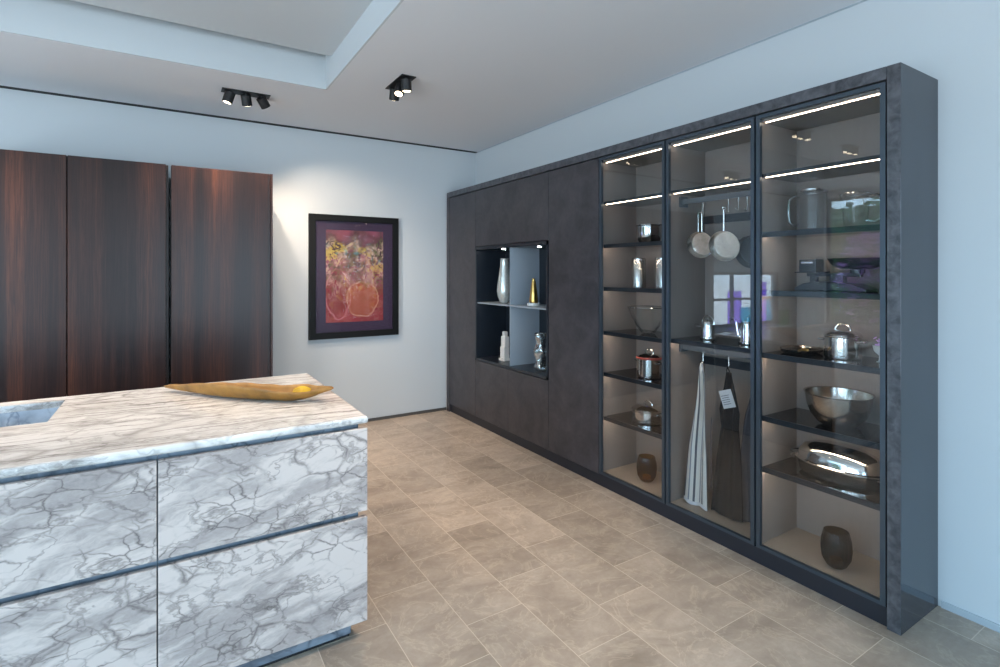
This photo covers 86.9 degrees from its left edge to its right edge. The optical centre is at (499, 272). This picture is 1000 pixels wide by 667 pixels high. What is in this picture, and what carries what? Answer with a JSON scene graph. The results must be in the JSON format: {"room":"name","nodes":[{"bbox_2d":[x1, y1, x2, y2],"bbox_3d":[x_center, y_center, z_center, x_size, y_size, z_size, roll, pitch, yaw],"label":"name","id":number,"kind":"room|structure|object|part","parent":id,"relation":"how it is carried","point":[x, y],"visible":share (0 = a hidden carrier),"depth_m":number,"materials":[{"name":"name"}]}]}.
{"room":"kitchen","nodes":[
{"label":"kitchen","id":0,"kind":"room"},
{"bbox_2d":[0,88,474,418],"bbox_3d":[-3.444,0.070,4.133,7.340,2.860,0.200,0,0,-32],"label":"wall","id":1,"kind":"structure","parent":0,"point":[315,172],"depth_m":5.09,"materials":[{"name":"grey paint"}]},
{"bbox_2d":[0,85,476,152],"bbox_3d":[-3.286,-1.359,4.069,7.140,0.005,0.053,0,0,-32],"label":"trim","id":2,"kind":"structure","parent":1,"relation":"attached to","point":[5,87],"depth_m":4.57,"materials":[{"name":"black"}]},
{"bbox_2d":[308,213,398,339],"bbox_3d":[-1.437,0.036,5.248,0.894,1.204,0.033,0,0,-32],"label":"framed picture","id":3,"kind":"object","parent":1,"relation":"attached to","point":[353,261],"visible":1,"depth_m":5.24,"materials":[{"name":"black"}]},
{"bbox_2d":[368,407,446,421],"bbox_3d":[-1.361,1.486,5.310,1.820,0.028,0.012,0,0,-32],"label":"baseboard","id":4,"kind":"structure","parent":1,"relation":"attached to","point":[443,408],"depth_m":5.54,"materials":[{"name":"grey metal"}]},
{"bbox_2d":[0,0,861,151],"bbox_3d":[-1.072,-1.630,0.527,7.540,0.540,8.830,0,0,-32],"label":"ceiling","id":5,"kind":"structure","parent":0,"point":[488,73],"depth_m":3.39,"materials":[{"name":"white paint"}]},
{"bbox_2d":[221,87,270,108],"bbox_3d":[-1.919,-1.312,3.997,0.337,0.106,0.107,0,0,-32],"label":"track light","id":6,"kind":"object","parent":5,"relation":"attached to","point":[229,94],"visible":1,"depth_m":3.98,"materials":[{"name":"black metal"}]},
{"bbox_3d":[-1.921,-1.357,3.994,0.330,0.006,0.104,0,0,-32],"label":"mounting plate","id":7,"kind":"part","parent":6,"relation":"part of","materials":[{"name":"black metal"}]},
{"bbox_2d":[385,74,415,100],"bbox_3d":[-0.713,-1.310,3.773,0.104,0.102,0.335,0,0,-32],"label":"spotlight","id":8,"kind":"object","parent":5,"relation":"attached to","point":[402,84],"visible":1,"depth_m":3.72,"materials":[{"name":"black metal"}]},
{"bbox_3d":[-0.712,-1.357,3.771,0.104,0.006,0.330,0,0,-32],"label":"mounting plate","id":9,"kind":"part","parent":8,"relation":"part of","materials":[{"name":"black metal"}]},
{"bbox_2d":[265,410,999,666],"bbox_3d":[-1.072,1.560,0.527,7.540,0.120,8.830,0,0,-32],"label":"floor","id":10,"kind":"structure","parent":0,"point":[484,550],"depth_m":2.49,"materials":[{"name":"tile"}]},
{"bbox_2d":[0,149,67,402],"bbox_3d":[-3.391,0.347,3.692,0.642,2.306,0.597,0,0,-32],"label":"tall cabinet","id":11,"kind":"object","parent":10,"relation":"on","point":[33,185],"visible":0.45,"depth_m":3.52,"materials":[{"name":"black wood"}]},
{"bbox_2d":[0,455,157,666],"bbox_3d":[-1.781,1.060,2.051,0.773,0.880,1.094,0,0,-32],"label":"base cabinet","id":12,"kind":"object","parent":10,"relation":"on","point":[79,545],"visible":0.74,"depth_m":1.68,"materials":[{"name":"grey stone"}]},
{"bbox_3d":[-1.497,1.216,1.596,0.770,0.429,0.022,0,0,-32],"label":"drawer","id":13,"kind":"part","parent":12,"relation":"part of","materials":[{"name":"white stone"}]},
{"bbox_3d":[-1.497,0.808,1.596,0.770,0.340,0.022,0,0,-32],"label":"drawer","id":14,"kind":"part","parent":12,"relation":"part of","materials":[{"name":"white stone"}]},
{"bbox_2d":[68,155,168,395],"bbox_3d":[-2.869,0.347,4.019,0.587,2.306,0.597,0,0,-32],"label":"tall cabinet","id":15,"kind":"object","parent":10,"relation":"on","point":[118,210],"visible":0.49,"depth_m":3.75,"materials":[{"name":"black wood"}]},
{"bbox_2d":[171,165,272,383],"bbox_3d":[-2.308,0.347,4.369,0.705,2.306,0.597,0,0,-32],"label":"tall cabinet","id":16,"kind":"object","parent":10,"relation":"on","point":[222,220],"visible":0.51,"depth_m":4.10,"materials":[{"name":"black wood"}]},
{"bbox_3d":[-2.017,0.347,4.553,0.017,2.306,0.593,0,0,-32],"label":"panel","id":17,"kind":"part","parent":16,"relation":"part of","materials":[{"name":"brown wood"}]},
{"bbox_2d":[158,424,366,666],"bbox_3d":[-1.145,1.060,2.449,0.726,0.880,1.094,0,0,-32],"label":"base cabinet","id":18,"kind":"object","parent":10,"relation":"on","point":[262,543],"visible":0.91,"depth_m":1.97,"materials":[{"name":"grey stone"}]},
{"bbox_2d":[0,373,367,478],"bbox_3d":[-1.821,0.705,2.038,2.312,0.230,1.114,0,0,-32],"label":"countertop","id":19,"kind":"structure","parent":18,"relation":"on","point":[57,433],"depth_m":2.10,"materials":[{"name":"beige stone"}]},
{"bbox_2d":[0,407,58,426],"bbox_3d":[-2.222,0.720,2.072,0.788,0.200,0.460,0,0,-32],"label":"sink basin","id":20,"kind":"object","parent":19,"relation":"in","point":[20,415],"depth_m":2.37,"materials":[{"name":"white stone"}]},
{"bbox_2d":[164,382,333,400],"bbox_3d":[-1.222,0.552,2.486,0.918,0.075,0.142,0,0,11],"label":"bowl","id":21,"kind":"object","parent":19,"relation":"on","point":[244,390],"visible":1,"depth_m":2.46,"materials":[{"name":"gold metal"}]},
{"bbox_3d":[-0.860,1.216,1.994,0.725,0.429,0.022,0,0,-32],"label":"drawer","id":22,"kind":"part","parent":18,"relation":"part of","materials":[{"name":"white stone"}]},
{"bbox_3d":[-0.860,0.808,1.994,0.725,0.340,0.022,0,0,-32],"label":"drawer","id":23,"kind":"part","parent":18,"relation":"part of","materials":[{"name":"white stone"}]},
{"bbox_2d":[447,198,450,411],"bbox_3d":[-0.405,0.342,5.835,0.376,2.317,0.055,0,0,-32],"label":"panel","id":24,"kind":"object","parent":10,"relation":"on","point":[448,199],"visible":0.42,"depth_m":5.72,"materials":[{"name":"black wood"}]},
{"bbox_2d":[450,191,476,415],"bbox_3d":[-0.237,0.301,5.570,0.372,2.232,0.565,0,0,-32],"label":"tall cabinet","id":25,"kind":"object","parent":10,"relation":"on","point":[462,207],"visible":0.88,"depth_m":5.46,"materials":[{"name":"black wood"}]},
{"bbox_2d":[475,172,548,449],"bbox_3d":[0.227,0.301,4.823,0.376,2.232,1.189,0,0,-32],"label":"tall cabinet","id":26,"kind":"object","parent":10,"relation":"on","point":[512,218],"visible":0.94,"depth_m":4.81,"materials":[{"name":"black wood"}]},
{"bbox_3d":[-0.078,1.139,4.983,0.020,0.556,0.592,0,0,-32],"label":"door","id":27,"kind":"part","parent":26,"relation":"part of","materials":[{"name":"black wood"}]},
{"bbox_2d":[478,301,509,305],"bbox_3d":[0.070,0.294,5.062,0.330,0.012,0.567,0,0,-32],"label":"shelf","id":28,"kind":"object","parent":26,"relation":"attached to","point":[480,303],"depth_m":5.15,"materials":[{"name":"grey"}]},
{"bbox_2d":[497,258,509,302],"bbox_3d":[0.042,0.074,5.027,0.146,0.424,0.146,0,0,-32],"label":"vase","id":29,"kind":"object","parent":26,"relation":"on","point":[503,285],"visible":0.95,"depth_m":4.98,"materials":[{"name":"silver metal"}]},
{"bbox_2d":[499,331,509,360],"bbox_3d":[0.042,0.694,5.027,0.070,0.278,0.100,0,0,-32],"label":"figurine","id":30,"kind":"object","parent":26,"relation":"on","point":[504,348],"visible":0.97,"depth_m":5.00,"materials":[{"name":"white ceramic"}]},
{"bbox_3d":[0.080,-0.537,4.731,0.020,0.546,1.187,0,0,-32],"label":"door","id":31,"kind":"part","parent":26,"relation":"part of","materials":[{"name":"black wood"}]},
{"bbox_2d":[510,304,545,309],"bbox_3d":[0.374,0.294,4.575,0.330,0.012,0.562,0,0,-32],"label":"shelf","id":32,"kind":"object","parent":26,"relation":"attached to","point":[512,306],"depth_m":4.68,"materials":[{"name":"grey"}]},
{"bbox_3d":[0.237,1.139,4.479,0.020,0.556,0.592,0,0,-32],"label":"door","id":33,"kind":"part","parent":26,"relation":"part of","materials":[{"name":"black wood"}]},
{"bbox_2d":[527,278,539,305],"bbox_3d":[0.294,0.167,4.624,0.116,0.240,0.116,0,0,-32],"label":"bottle vase","id":34,"kind":"object","parent":26,"relation":"on","point":[533,299],"visible":1,"depth_m":4.60,"materials":[{"name":"gold metal"}]},
{"bbox_2d":[529,278,537,302],"bbox_3d":[0.294,0.153,4.624,0.080,0.213,0.080,0,0,-32],"label":"bottle","id":35,"kind":"object","parent":34,"relation":"on","point":[533,298],"depth_m":4.60,"materials":[{"name":"gold metal"}]},
{"bbox_2d":[533,332,545,371],"bbox_3d":[0.346,0.672,4.503,0.126,0.318,0.129,0,0,-32],"label":"crystal vase","id":36,"kind":"object","parent":26,"relation":"on","point":[537,347],"visible":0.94,"depth_m":4.47,"materials":[{"name":"clear glass"}]},
{"bbox_2d":[549,158,598,473],"bbox_3d":[0.699,0.301,4.072,0.372,2.232,0.579,0,0,-32],"label":"tall cabinet","id":37,"kind":"object","parent":10,"relation":"on","point":[574,189],"visible":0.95,"depth_m":3.96,"materials":[{"name":"black wood"}]},
{"bbox_2d":[447,66,886,197],"bbox_3d":[0.684,-0.845,4.092,0.376,0.054,4.166,0,0,-32],"label":"panel","id":38,"kind":"object","parent":37,"relation":"on","point":[876,76],"visible":0.46,"depth_m":2.94,"materials":[{"name":"wood"}]},
{"bbox_2d":[599,141,665,503],"bbox_3d":[1.010,0.300,3.575,0.372,2.230,0.586,0,0,-32],"label":"display cabinet","id":39,"kind":"object","parent":10,"relation":"on","point":[632,183],"visible":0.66,"depth_m":3.75,"materials":[{"name":"beige"}]},
{"bbox_2d":[605,196,661,206],"bbox_3d":[1.017,-0.492,3.579,0.318,0.016,0.549,0,0,-32],"label":"light strip","id":40,"kind":"object","parent":39,"relation":"attached to","point":[639,201],"depth_m":3.62,"materials":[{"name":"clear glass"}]},
{"bbox_2d":[606,411,661,434],"bbox_3d":[1.017,1.018,3.579,0.318,0.016,0.549,0,0,-32],"label":"shelf","id":41,"kind":"object","parent":39,"relation":"attached to","point":[622,418],"depth_m":3.57,"materials":[{"name":"black glass"}]},
{"bbox_2d":[606,368,661,384],"bbox_3d":[1.017,0.708,3.579,0.318,0.016,0.549,0,0,-32],"label":"shelf","id":42,"kind":"object","parent":39,"relation":"attached to","point":[625,374],"depth_m":3.61,"materials":[{"name":"black glass"}]},
{"bbox_2d":[609,329,661,338],"bbox_3d":[1.017,0.418,3.579,0.318,0.016,0.549,0,0,-32],"label":"shelf","id":43,"kind":"object","parent":39,"relation":"attached to","point":[625,333],"depth_m":3.59,"materials":[{"name":"black glass"}]},
{"bbox_2d":[631,258,645,286],"bbox_3d":[0.969,-0.002,3.686,0.100,0.202,0.100,0,0,-32],"label":"canister","id":44,"kind":"object","parent":39,"relation":"on","point":[638,265],"visible":0.94,"depth_m":3.64,"materials":[{"name":"silver metal"}]},
{"bbox_2d":[619,287,661,288],"bbox_3d":[1.017,0.108,3.579,0.318,0.016,0.549,0,0,-32],"label":"shelf","id":45,"kind":"object","parent":39,"relation":"attached to","point":[619,287],"depth_m":3.57,"materials":[{"name":"black glass"}]},
{"bbox_2d":[621,245,661,247],"bbox_3d":[1.017,-0.192,3.579,0.318,0.016,0.549,0,0,-32],"label":"shelf","id":46,"kind":"object","parent":39,"relation":"attached to","point":[622,246],"depth_m":3.67,"materials":[{"name":"black glass"}]},
{"bbox_2d":[628,306,661,333],"bbox_3d":[1.006,0.319,3.589,0.274,0.178,0.274,0,0,-32],"label":"glass bowl","id":47,"kind":"object","parent":39,"relation":"on","point":[628,306],"visible":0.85,"depth_m":3.60,"materials":[{"name":"clear glass"}]},
{"bbox_2d":[631,400,661,424],"bbox_3d":[1.012,0.937,3.598,0.224,0.143,0.232,0,0,11],"label":"cooking pot","id":48,"kind":"object","parent":39,"relation":"on","point":[644,413],"visible":0.81,"depth_m":3.52,"materials":[{"name":"silver metal"}]},
{"bbox_3d":[1.012,0.969,3.598,0.214,0.079,0.214,0,0,-32],"label":"pot","id":49,"kind":"part","parent":48,"relation":"part of","materials":[{"name":"silver metal"}]},
{"bbox_3d":[1.012,0.908,3.598,0.214,0.026,0.214,0,0,-32],"label":"lid","id":50,"kind":"part","parent":48,"relation":"part of","materials":[{"name":"silver metal"}]},
{"bbox_2d":[637,454,656,482],"bbox_3d":[0.985,1.312,3.546,0.134,0.165,0.134,0,0,-32],"label":"vase","id":51,"kind":"object","parent":39,"relation":"on","point":[646,463],"visible":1,"depth_m":3.50,"materials":[{"name":"orange glass"}]},
{"bbox_2d":[635,348,661,378],"bbox_3d":[1.002,0.602,3.539,0.177,0.193,0.203,0,0,6],"label":"cooking pot","id":52,"kind":"object","parent":39,"relation":"on","point":[649,365],"visible":0.95,"depth_m":3.47,"materials":[{"name":"silver metal"}]},
{"bbox_3d":[1.002,0.634,3.539,0.162,0.129,0.162,0,0,-32],"label":"pot","id":53,"kind":"part","parent":52,"relation":"part of","materials":[{"name":"silver metal"}]},
{"bbox_3d":[1.002,0.548,3.539,0.162,0.026,0.162,0,0,-32],"label":"lid","id":54,"kind":"part","parent":52,"relation":"part of","materials":[{"name":"silver metal"}]},
{"bbox_2d":[635,224,661,241],"bbox_3d":[1.011,-0.264,3.580,0.184,0.124,0.184,0,0,11],"label":"pot","id":55,"kind":"object","parent":39,"relation":"on","point":[644,232],"visible":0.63,"depth_m":3.51,"materials":[{"name":"silver metal"}]},
{"bbox_2d":[656,257,661,287],"bbox_3d":[1.084,-0.002,3.502,0.100,0.202,0.100,0,0,-32],"label":"canister","id":56,"kind":"object","parent":39,"relation":"on","point":[658,260],"visible":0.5,"depth_m":3.47,"materials":[{"name":"silver metal"}]},
{"bbox_2d":[451,405,886,626],"bbox_3d":[0.560,1.459,3.980,0.014,0.082,4.109,0,0,-32],"label":"plinth","id":57,"kind":"object","parent":10,"relation":"on","point":[862,605],"visible":0.86,"depth_m":2.94,"materials":[{"name":"grey wood"}]},
{"bbox_2d":[666,117,755,545],"bbox_3d":[1.321,0.300,3.076,0.372,2.230,0.581,0,0,-32],"label":"display cabinet","id":58,"kind":"object","parent":10,"relation":"on","point":[721,159],"depth_m":3.24,"materials":[{"name":"beige"}]},
{"bbox_2d":[694,315,716,339],"bbox_3d":[1.239,0.324,3.196,0.094,0.148,0.142,0,0,-32],"label":"kettle","id":59,"kind":"object","parent":58,"relation":"on","point":[707,327],"visible":1,"depth_m":3.15,"materials":[{"name":"silver metal"}]},
{"bbox_3d":[1.252,0.283,3.176,0.070,0.031,0.070,0,0,-32],"label":"lid","id":60,"kind":"part","parent":59,"relation":"part of","materials":[{"name":"silver metal"}]},
{"bbox_2d":[673,336,749,347],"bbox_3d":[1.328,0.408,3.081,0.318,0.016,0.544,0,0,-32],"label":"shelf","id":61,"kind":"object","parent":58,"relation":"attached to","point":[721,341],"depth_m":3.09,"materials":[{"name":"black glass"}]},
{"bbox_2d":[678,182,749,196],"bbox_3d":[1.328,-0.492,3.081,0.318,0.016,0.544,0,0,-32],"label":"shelf","id":62,"kind":"object","parent":58,"relation":"attached to","point":[718,188],"depth_m":3.06,"materials":[{"name":"clear glass"}]},
{"bbox_3d":[1.357,-0.391,3.099,0.252,0.160,0.544,0,0,-32],"label":"hanging rail","id":63,"kind":"part","parent":58,"relation":"part of","materials":[{"name":"grey metal"}]},
{"bbox_3d":[1.357,0.500,3.099,0.252,0.160,0.544,0,0,-32],"label":"hanging rail","id":64,"kind":"part","parent":58,"relation":"part of","materials":[{"name":"grey metal"}]},
{"bbox_3d":[1.456,-0.336,3.160,0.018,0.050,0.542,0,0,-32],"label":"rail","id":65,"kind":"part","parent":58,"relation":"part of","materials":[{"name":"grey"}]},
{"bbox_3d":[1.456,0.555,3.160,0.018,0.050,0.542,0,0,-32],"label":"rail","id":66,"kind":"part","parent":58,"relation":"part of","materials":[{"name":"grey metal"}]},
{"bbox_2d":[730,316,749,344],"bbox_3d":[1.374,0.321,2.981,0.104,0.156,0.163,0,0,-32],"label":"kettle","id":67,"kind":"object","parent":58,"relation":"on","point":[744,338],"visible":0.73,"depth_m":2.93,"materials":[{"name":"silver metal"}]},
{"bbox_3d":[1.350,0.314,3.019,0.012,0.120,0.074,0,0,-32],"label":"spout","id":68,"kind":"part","parent":67,"relation":"part of","materials":[{"name":"silver metal"}]},
{"bbox_3d":[1.390,0.259,2.956,0.076,0.031,0.076,0,0,-32],"label":"lid","id":69,"kind":"part","parent":67,"relation":"part of","materials":[{"name":"silver metal"}]},
{"bbox_3d":[1.209,0.482,3.138,0.057,0.111,0.004,0,0,-32],"label":"hook","id":70,"kind":"object","parent":58,"relation":"hanging from","visible":0},
{"bbox_2d":[683,362,707,510],"bbox_3d":[1.169,0.962,3.161,0.040,0.865,0.179,0,0,-32],"label":"towel","id":71,"kind":"object","parent":70,"relation":"hanging from","point":[695,491],"visible":1,"depth_m":3.15,"materials":[{"name":"fabric"}]},
{"bbox_3d":[1.299,0.482,2.993,0.057,0.111,0.004,0,0,-32],"label":"hook","id":72,"kind":"object","parent":58,"relation":"hanging from","visible":0},
{"bbox_2d":[710,366,742,521],"bbox_3d":[1.281,0.961,3.009,0.043,0.865,0.207,0,0,-32],"label":"apron","id":73,"kind":"object","parent":72,"relation":"hanging from","point":[727,501],"visible":1,"depth_m":3.00,"materials":[{"name":"black fabric"}]},
{"bbox_3d":[1.209,-0.402,3.138,0.057,0.125,0.004,0,0,-32],"label":"hook","id":74,"kind":"object","parent":58,"relation":"hanging from","visible":0},
{"bbox_2d":[687,212,710,257],"bbox_3d":[1.194,-0.225,3.128,0.076,0.275,0.160,0,0,-44],"label":"frying pan","id":75,"kind":"object","parent":74,"relation":"hanging from","point":[698,242],"visible":0.84,"depth_m":3.15,"materials":[{"name":"metal"}]},
{"bbox_3d":[1.181,-0.302,3.115,0.007,0.120,0.029,0,0,-44],"label":"handle","id":76,"kind":"part","parent":75,"relation":"part of","materials":[{"name":"silver metal"}]},
{"bbox_3d":[1.297,-0.402,2.996,0.057,0.125,0.004,0,0,-32],"label":"hook","id":77,"kind":"object","parent":58,"relation":"hanging from","visible":0},
{"bbox_2d":[709,206,740,260],"bbox_3d":[1.264,-0.220,2.963,0.078,0.308,0.174,0,0,-44],"label":"frying pan","id":78,"kind":"object","parent":77,"relation":"hanging from","point":[724,245],"visible":1,"depth_m":2.98,"materials":[{"name":"metal"}]},
{"bbox_3d":[1.252,-0.303,2.951,0.013,0.140,0.023,0,0,-32],"label":"handle","id":79,"kind":"part","parent":78,"relation":"part of","materials":[{"name":"metal"}]},
{"bbox_3d":[1.358,-0.402,2.898,0.057,0.125,0.004,0,0,-32],"label":"hook","id":80,"kind":"object","parent":58,"relation":"hanging from","visible":0},
{"bbox_2d":[736,236,749,267],"bbox_3d":[1.402,-0.202,2.926,0.186,0.355,0.081,0,0,44],"label":"frying pan","id":81,"kind":"object","parent":80,"relation":"hanging from","point":[743,257],"visible":0.27,"depth_m":2.97,"materials":[{"name":"black metal"}]},
{"bbox_3d":[1.378,0.482,2.866,0.057,0.111,0.004,0,0,-32],"label":"hook","id":82,"kind":"object","parent":58,"relation":"hanging from","visible":0},
{"bbox_2d":[741,400,749,521],"bbox_3d":[1.382,0.960,2.898,0.072,0.863,0.151,0,0,-32],"label":"apron","id":83,"kind":"object","parent":82,"relation":"hanging from","point":[745,444],"visible":0.2,"depth_m":2.95,"materials":[{"name":"grey fabric"}]},
{"bbox_2d":[756,81,886,606],"bbox_3d":[1.633,0.300,2.577,0.372,2.230,0.588,0,0,-32],"label":"display cabinet","id":84,"kind":"object","parent":10,"relation":"on","point":[837,144],"visible":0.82,"depth_m":2.71,"materials":[{"name":"beige"}]},
{"bbox_2d":[780,345,823,354],"bbox_3d":[1.552,0.390,2.719,0.253,0.041,0.194,0,0,-32],"label":"pan","id":85,"kind":"object","parent":84,"relation":"on","point":[791,349],"visible":1,"depth_m":2.70,"materials":[{"name":"brown metal"}]},
{"bbox_2d":[787,188,827,229],"bbox_3d":[1.582,-0.321,2.695,0.141,0.217,0.176,0,0,1],"label":"glass jug","id":86,"kind":"object","parent":84,"relation":"on","point":[808,190],"visible":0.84,"depth_m":2.68,"materials":[{"name":"clear glass"}]},
{"bbox_3d":[1.532,-0.322,2.756,0.010,0.164,0.064,0,0,-32],"label":"handle","id":87,"kind":"part","parent":86,"relation":"part of","materials":[{"name":"clear glass"}]},
{"bbox_3d":[1.581,-0.421,2.677,0.099,0.016,0.099,0,0,-32],"label":"lid","id":88,"kind":"part","parent":86,"relation":"part of","materials":[{"name":"silver metal"}]},
{"bbox_2d":[764,456,879,503],"bbox_3d":[1.640,1.008,2.582,0.318,0.016,0.551,0,0,-32],"label":"shelf","id":89,"kind":"object","parent":84,"relation":"attached to","point":[785,467],"depth_m":2.54,"materials":[{"name":"black glass"}]},
{"bbox_2d":[764,408,879,443],"bbox_3d":[1.640,0.746,2.582,0.318,0.016,0.551,0,0,-32],"label":"shelf","id":90,"kind":"object","parent":84,"relation":"attached to","point":[802,419],"depth_m":2.56,"materials":[{"name":"black glass"}]},
{"bbox_2d":[764,350,879,367],"bbox_3d":[1.640,0.420,2.582,0.318,0.016,0.551,0,0,-32],"label":"shelf","id":91,"kind":"object","parent":84,"relation":"attached to","point":[868,360],"depth_m":2.54,"materials":[{"name":"black glass"}]},
{"bbox_2d":[764,160,879,182],"bbox_3d":[1.640,-0.502,2.582,0.318,0.016,0.551,0,0,-32],"label":"shelf","id":92,"kind":"object","parent":84,"relation":"attached to","point":[845,169],"depth_m":2.61,"materials":[{"name":"black glass"}]},
{"bbox_2d":[773,289,879,293],"bbox_3d":[1.640,0.098,2.582,0.318,0.016,0.551,0,0,-32],"label":"shelf","id":93,"kind":"object","parent":84,"relation":"attached to","point":[775,291],"depth_m":2.56,"materials":[{"name":"black glass"}]},
{"bbox_2d":[779,230,879,237],"bbox_3d":[1.640,-0.202,2.582,0.318,0.016,0.551,0,0,-32],"label":"shelf","id":94,"kind":"object","parent":84,"relation":"attached to","point":[782,233],"depth_m":2.59,"materials":[{"name":"black glass"}]},
{"bbox_2d":[790,440,879,490],"bbox_3d":[1.647,0.916,2.562,0.230,0.166,0.469,0,0,-32],"label":"oval roaster","id":95,"kind":"object","parent":84,"relation":"on","point":[841,464],"visible":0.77,"depth_m":2.48,"materials":[{"name":"silver metal"}]},
{"bbox_2d":[820,526,852,569],"bbox_3d":[1.601,1.311,2.514,0.132,0.168,0.132,0,0,-32],"label":"vase","id":96,"kind":"object","parent":84,"relation":"on","point":[835,543],"visible":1,"depth_m":2.47,"materials":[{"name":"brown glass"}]},
{"bbox_2d":[794,257,879,291],"bbox_3d":[1.667,0.009,2.587,0.201,0.160,0.419,0,0,-32],"label":"kitchen scale","id":97,"kind":"object","parent":84,"relation":"on","point":[814,268],"visible":0.94,"depth_m":2.56,"materials":[{"name":"black plastic"}]},
{"bbox_2d":[827,257,879,272],"bbox_3d":[1.707,-0.035,2.523,0.201,0.072,0.268,0,0,-32],"label":"tray","id":98,"kind":"object","parent":97,"relation":"on","point":[856,265],"depth_m":2.47,"materials":[{"name":"black ceramic"}]},
{"bbox_2d":[803,386,875,428],"bbox_3d":[1.639,0.657,2.557,0.296,0.157,0.296,0,0,-32],"label":"mixing bowl","id":99,"kind":"object","parent":84,"relation":"on","point":[837,407],"visible":1,"depth_m":2.48,"materials":[{"name":"silver metal"}]},
{"bbox_2d":[817,323,868,359],"bbox_3d":[1.661,0.326,2.559,0.163,0.168,0.204,0,0,2],"label":"cooking pot","id":100,"kind":"object","parent":84,"relation":"on","point":[842,344],"visible":1,"depth_m":2.50,"materials":[{"name":"silver metal"}]},
{"bbox_3d":[1.661,0.260,2.559,0.008,0.035,0.076,0,0,-32],"label":"lid handle","id":101,"kind":"part","parent":100,"relation":"part of","materials":[{"name":"silver metal"}]},
{"bbox_3d":[1.661,0.358,2.559,0.156,0.104,0.156,0,0,-32],"label":"pot","id":102,"kind":"part","parent":100,"relation":"part of","materials":[{"name":"silver metal"}]},
{"bbox_3d":[1.661,0.285,2.559,0.156,0.026,0.156,0,0,-32],"label":"lid","id":103,"kind":"part","parent":100,"relation":"part of","materials":[{"name":"silver metal"}]},
{"bbox_2d":[839,191,878,226],"bbox_3d":[1.704,-0.295,2.499,0.169,0.165,0.132,0,0,26],"label":"glass jug","id":104,"kind":"object","parent":84,"relation":"on","point":[860,191],"visible":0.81,"depth_m":2.47,"materials":[{"name":"clear glass"}]},
{"bbox_3d":[1.731,-0.302,2.437,0.010,0.137,0.077,0,0,-32],"label":"handle","id":105,"kind":"part","parent":104,"relation":"part of","materials":[{"name":"clear glass"}]},
{"bbox_2d":[872,337,879,362],"bbox_3d":[1.758,0.352,2.432,0.072,0.118,0.072,0,0,-32],"label":"cup","id":106,"kind":"object","parent":84,"relation":"on","point":[876,347],"visible":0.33,"depth_m":2.43,"materials":[{"name":"white ceramic"}]},
{"bbox_2d":[887,62,937,635],"bbox_3d":[1.802,0.314,2.302,0.377,2.372,0.050,0,0,-32],"label":"end panel","id":107,"kind":"object","parent":10,"relation":"on","point":[912,94],"visible":1,"depth_m":2.23,"materials":[{"name":"stone"}]},
{"bbox_2d":[475,0,999,624],"bbox_3d":[2.040,0.070,2.472,0.200,2.860,8.830,0,0,-32],"label":"wall","id":108,"kind":"structure","parent":0,"point":[956,43],"depth_m":2.35,"materials":[{"name":"grey paint"}]},
{"bbox_2d":[477,0,866,152],"bbox_3d":[1.954,-1.357,2.412,0.010,0.005,8.420,0,0,-32],"label":"trim","id":109,"kind":"structure","parent":108,"relation":"attached to","point":[862,0],"depth_m":3.39,"materials":[{"name":"grey paint"}]},
{"bbox_2d":[941,600,999,632],"bbox_3d":[3.083,1.485,0.606,0.008,0.030,4.160,0,0,-32],"label":"baseboard","id":110,"kind":"structure","parent":108,"relation":"attached to","point":[989,624],"depth_m":2.28,"materials":[{"name":"grey"}]}
]}

